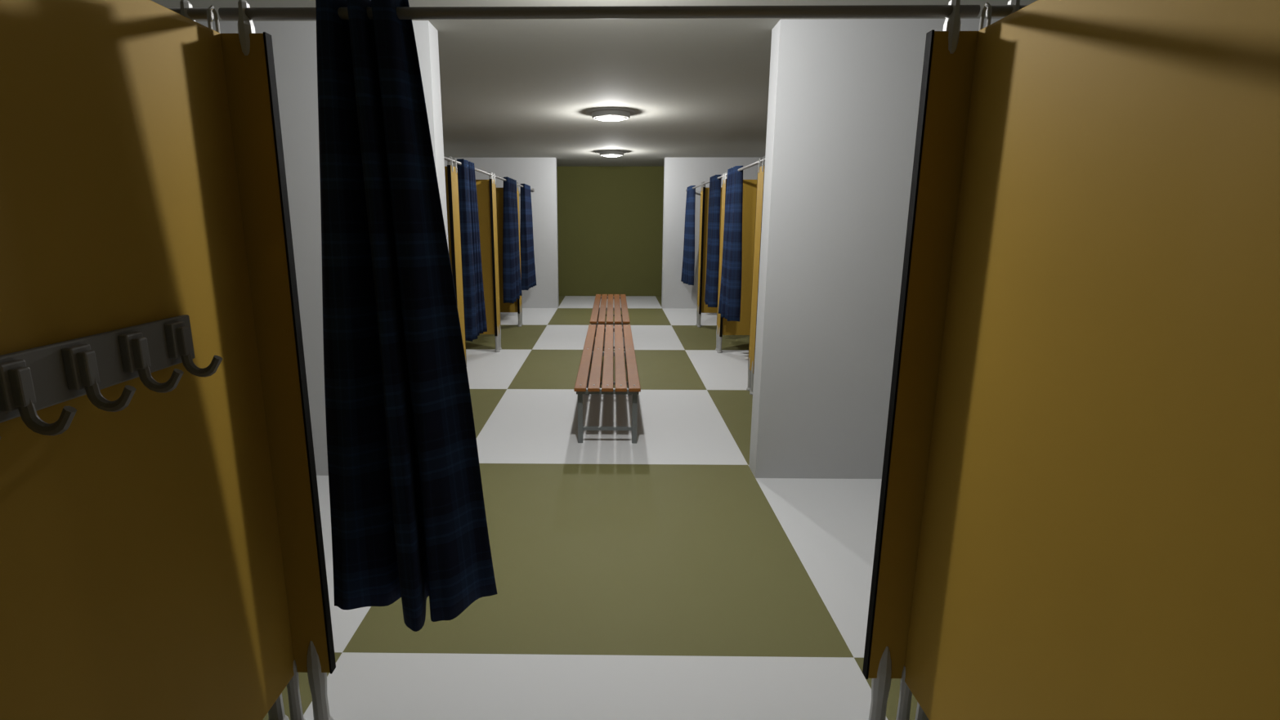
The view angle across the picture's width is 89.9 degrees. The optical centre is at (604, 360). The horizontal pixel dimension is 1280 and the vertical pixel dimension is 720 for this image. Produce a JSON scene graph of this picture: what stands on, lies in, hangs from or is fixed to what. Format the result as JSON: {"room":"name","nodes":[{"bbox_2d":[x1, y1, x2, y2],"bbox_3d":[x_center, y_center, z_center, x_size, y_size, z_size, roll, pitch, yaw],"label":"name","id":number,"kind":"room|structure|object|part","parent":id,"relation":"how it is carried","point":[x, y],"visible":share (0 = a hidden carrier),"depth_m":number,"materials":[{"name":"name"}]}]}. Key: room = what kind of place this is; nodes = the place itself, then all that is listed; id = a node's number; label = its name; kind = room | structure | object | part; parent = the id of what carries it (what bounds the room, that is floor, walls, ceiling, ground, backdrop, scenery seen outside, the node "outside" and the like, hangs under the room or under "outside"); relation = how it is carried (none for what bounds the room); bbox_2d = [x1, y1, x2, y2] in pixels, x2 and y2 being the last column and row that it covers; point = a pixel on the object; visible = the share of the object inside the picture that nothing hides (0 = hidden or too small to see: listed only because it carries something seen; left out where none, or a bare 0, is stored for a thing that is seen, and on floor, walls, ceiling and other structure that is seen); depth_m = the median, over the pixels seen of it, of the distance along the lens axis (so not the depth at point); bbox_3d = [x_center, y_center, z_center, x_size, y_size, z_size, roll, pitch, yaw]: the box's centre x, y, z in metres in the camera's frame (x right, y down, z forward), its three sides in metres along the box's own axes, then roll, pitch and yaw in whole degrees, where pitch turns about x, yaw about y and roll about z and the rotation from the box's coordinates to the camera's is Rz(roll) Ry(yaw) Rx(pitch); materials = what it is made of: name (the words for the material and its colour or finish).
{"room":"changing room","nodes":[
{"label":"changing room","id":0,"kind":"room"},
{"bbox_2d":[196,20,448,475],"bbox_3d":[-2.002,-0.607,4.053,2.000,2.770,0.200,0,12,1],"label":"wall","id":1,"kind":"structure","parent":0,"point":[293,42],"depth_m":3.83,"materials":[{"name":"paint"}]},
{"bbox_2d":[446,157,559,308],"bbox_3d":[-1.887,-2.373,12.095,2.000,2.770,0.200,0,12,1],"label":"wall","id":2,"kind":"structure","parent":0,"point":[539,173],"depth_m":11.88,"materials":[{"name":"paint"}]},
{"bbox_2d":[262,295,917,719],"bbox_3d":[0.035,0.216,7.004,6.200,0.100,15.000,0,12,1],"label":"floor","id":3,"kind":"structure","parent":0,"point":[656,577],"depth_m":3.16,"materials":[{"name":"tile"}]},
{"bbox_2d":[0,0,335,719],"bbox_3d":[-1.037,0.401,0.742,0.266,2.222,2.460,0,12,1],"label":"divider","id":4,"kind":"object","parent":3,"relation":"on","point":[162,555],"visible":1,"depth_m":1.44,"materials":[{"name":"yellow laminate"}]},
{"bbox_2d":[0,314,222,438],"bbox_3d":[-0.953,0.048,1.139,0.124,0.138,0.836,0,12,1],"label":"coat hook rack","id":5,"kind":"object","parent":4,"relation":"attached to","point":[32,380],"visible":1,"depth_m":1.21,"materials":[{"name":"metal"}]},
{"bbox_2d":[168,7,214,20],"bbox_3d":[-2.029,-0.913,1.694,1.988,0.028,0.029,0,12,1],"label":"rail","id":6,"kind":"object","parent":4,"relation":"attached to","point":[197,13],"visible":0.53,"depth_m":1.67,"materials":[{"name":"metal"}]},
{"bbox_2d":[218,4,980,20],"bbox_3d":[-0.020,-0.906,1.667,1.970,0.028,0.029,0,12,1],"label":"rail","id":7,"kind":"object","parent":4,"relation":"attached to","point":[843,11],"visible":1,"depth_m":1.66,"materials":[{"name":"metal"}]},
{"bbox_2d":[315,0,497,631],"bbox_3d":[-0.616,-0.071,1.852,0.517,1.801,0.201,0,12,1],"label":"plaid curtain","id":8,"kind":"object","parent":7,"relation":"hanging from","point":[409,522],"visible":1,"depth_m":1.85,"materials":[{"name":"fabric"}]},
{"bbox_2d":[444,156,466,365],"bbox_3d":[-2.170,-0.781,6.120,1.607,2.222,0.266,0,12,1],"label":"divider","id":9,"kind":"object","parent":3,"relation":"on","point":[451,169],"visible":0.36,"depth_m":5.99,"materials":[{"name":"yellow laminate"}]},
{"bbox_3d":[-2.193,-0.846,6.106,1.560,1.924,0.030,0,12,1],"label":"panel","id":10,"kind":"part","parent":9,"relation":"part of","materials":[{"name":"yellow laminate"}]},
{"bbox_2d":[475,172,501,352],"bbox_3d":[-2.142,-1.210,8.074,1.607,2.222,0.266,0,12,1],"label":"divider","id":11,"kind":"object","parent":3,"relation":"on","point":[485,189],"visible":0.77,"depth_m":8.00,"materials":[{"name":"yellow laminate"}]},
{"bbox_3d":[-2.165,-1.275,8.060,1.560,1.924,0.030,0,12,1],"label":"panel","id":12,"kind":"part","parent":11,"relation":"part of","materials":[{"name":"yellow laminate"}]},
{"bbox_2d":[443,156,534,192],"bbox_3d":[-1.369,-2.274,7.893,0.064,0.064,8.034,0,12,1],"label":"rail","id":13,"kind":"object","parent":11,"relation":"attached to","point":[447,158],"visible":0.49,"depth_m":7.22,"materials":[{"name":"metal"}]},
{"bbox_2d":[456,158,487,341],"bbox_3d":[-1.387,-1.118,6.593,0.186,1.791,0.578,0,12,1],"label":"plaid curtain","id":14,"kind":"object","parent":13,"relation":"hanging from","point":[475,317],"visible":0.94,"depth_m":6.49,"materials":[{"name":"fabric"}]},
{"bbox_2d":[502,176,522,303],"bbox_3d":[-1.351,-1.749,9.350,0.174,1.741,0.956,0,12,1],"label":"plaid curtain","id":15,"kind":"object","parent":13,"relation":"hanging from","point":[512,281],"visible":1,"depth_m":9.06,"materials":[{"name":"fabric"}]},
{"bbox_2d":[519,183,536,290],"bbox_3d":[-1.323,-2.106,10.974,0.154,1.741,0.867,1,12,3],"label":"plaid curtain","id":16,"kind":"object","parent":13,"relation":"hanging from","point":[528,275],"visible":0.99,"depth_m":10.72,"materials":[{"name":"fabric"}]},
{"bbox_2d":[496,182,523,326],"bbox_3d":[-2.114,-1.639,10.027,1.607,2.222,0.266,0,12,1],"label":"divider","id":17,"kind":"object","parent":3,"relation":"on","point":[516,306],"visible":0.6,"depth_m":10.02,"materials":[{"name":"yellow laminate"}]},
{"bbox_3d":[-2.138,-1.704,10.013,1.560,1.924,0.030,0,12,1],"label":"panel","id":18,"kind":"part","parent":17,"relation":"part of","materials":[{"name":"yellow laminate"}]},
{"bbox_2d":[573,324,640,443],"bbox_3d":[0.044,0.114,6.173,0.490,0.455,2.920,0,12,1],"label":"slatted bench","id":19,"kind":"object","parent":3,"relation":"on","point":[585,384],"visible":1,"depth_m":5.30,"materials":[{"name":"brown wood"}]},
{"bbox_2d":[589,294,630,351],"bbox_3d":[0.088,-0.562,9.249,0.490,0.455,2.920,0,12,1],"label":"slatted bench","id":20,"kind":"object","parent":3,"relation":"on","point":[598,315],"visible":0.78,"depth_m":8.75,"materials":[{"name":"brown wood"}]},
{"bbox_2d":[695,181,721,327],"bbox_3d":[2.279,-1.623,9.968,1.607,2.222,0.266,0,12,1],"label":"divider","id":21,"kind":"object","parent":3,"relation":"on","point":[702,307],"visible":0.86,"depth_m":9.94,"materials":[{"name":"yellow laminate"}]},
{"bbox_3d":[2.302,-1.688,9.953,1.560,1.924,0.030,0,12,1],"label":"panel","id":22,"kind":"part","parent":21,"relation":"part of","materials":[{"name":"yellow laminate"}]},
{"bbox_2d":[715,172,756,353],"bbox_3d":[2.251,-1.194,8.014,1.607,2.222,0.266,0,12,1],"label":"divider","id":23,"kind":"object","parent":3,"relation":"on","point":[724,327],"visible":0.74,"depth_m":8.01,"materials":[{"name":"yellow laminate"}]},
{"bbox_2d":[685,158,765,191],"bbox_3d":[1.481,-2.264,7.855,0.064,0.064,8.034,0,12,1],"label":"rail","id":24,"kind":"object","parent":23,"relation":"attached to","point":[761,160],"visible":0.18,"depth_m":6.75,"materials":[{"name":"metal"}]},
{"bbox_2d":[680,185,695,285],"bbox_3d":[1.528,-2.229,11.477,0.186,1.711,0.821,0,12,1],"label":"plaid curtain","id":25,"kind":"object","parent":24,"relation":"hanging from","point":[688,259],"visible":1,"depth_m":11.24,"materials":[{"name":"fabric"}]},
{"bbox_2d":[704,174,721,307],"bbox_3d":[1.491,-1.622,8.783,0.153,1.741,0.650,0,12,1],"label":"plaid curtain","id":26,"kind":"object","parent":24,"relation":"hanging from","point":[714,197],"visible":0.99,"depth_m":8.58,"materials":[{"name":"fabric"}]},
{"bbox_2d":[718,165,742,321],"bbox_3d":[1.466,-1.337,7.412,0.168,1.711,0.662,0,12,1],"label":"plaid curtain","id":27,"kind":"object","parent":24,"relation":"hanging from","point":[729,306],"visible":0.98,"depth_m":7.22,"materials":[{"name":"fabric"}]},
{"bbox_2d":[746,156,765,395],"bbox_3d":[2.223,-0.764,6.061,1.607,2.222,0.266,0,12,1],"label":"divider","id":28,"kind":"object","parent":3,"relation":"on","point":[760,181],"visible":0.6,"depth_m":6.06,"materials":[{"name":"yellow laminate"}]},
{"bbox_2d":[862,0,1279,719],"bbox_3d":[0.962,0.409,0.716,0.266,2.222,2.460,0,12,1],"label":"divider","id":29,"kind":"object","parent":3,"relation":"on","point":[1079,513],"visible":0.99,"depth_m":1.26,"materials":[{"name":"yellow laminate"}]},
{"bbox_2d":[985,4,1028,17],"bbox_3d":[1.976,-0.898,1.641,1.962,0.028,0.029,0,12,1],"label":"rail","id":30,"kind":"object","parent":29,"relation":"attached to","point":[997,11],"visible":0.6,"depth_m":1.64,"materials":[{"name":"metal"}]},
{"bbox_2d":[151,0,1037,166],"bbox_3d":[0.037,-2.588,6.388,6.200,0.100,15.000,0,12,1],"label":"ceiling","id":31,"kind":"structure","parent":0,"point":[510,87],"depth_m":5.12,"materials":[{"name":"paint"}]},
{"bbox_2d":[586,107,635,120],"bbox_3d":[0.072,-2.576,6.749,0.528,0.078,0.528,0,12,1],"label":"ceiling light","id":32,"kind":"object","parent":31,"relation":"attached to","point":[600,114],"depth_m":6.61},
{"bbox_2d":[595,149,627,156],"bbox_3d":[0.128,-3.434,10.655,0.528,0.078,0.528,0,12,1],"label":"ceiling light","id":33,"kind":"object","parent":31,"relation":"attached to","point":[607,153],"depth_m":10.51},
{"bbox_2d":[556,166,664,295],"bbox_3d":[0.140,-2.784,13.972,6.200,2.770,0.100,0,12,1],"label":"wall","id":34,"kind":"structure","parent":0,"point":[610,219],"depth_m":13.91,"materials":[{"name":"green paint"}]},
{"bbox_2d":[661,157,760,308],"bbox_3d":[2.113,-2.358,12.041,2.000,2.770,0.200,0,12,1],"label":"wall","id":35,"kind":"structure","parent":0,"point":[679,173],"depth_m":11.86,"materials":[{"name":"paint"}]},
{"bbox_2d":[748,18,1001,478],"bbox_3d":[1.998,-0.592,3.999,2.000,2.770,0.200,0,12,1],"label":"wall","id":36,"kind":"structure","parent":0,"point":[844,94],"depth_m":3.88,"materials":[{"name":"paint"}]}
]}

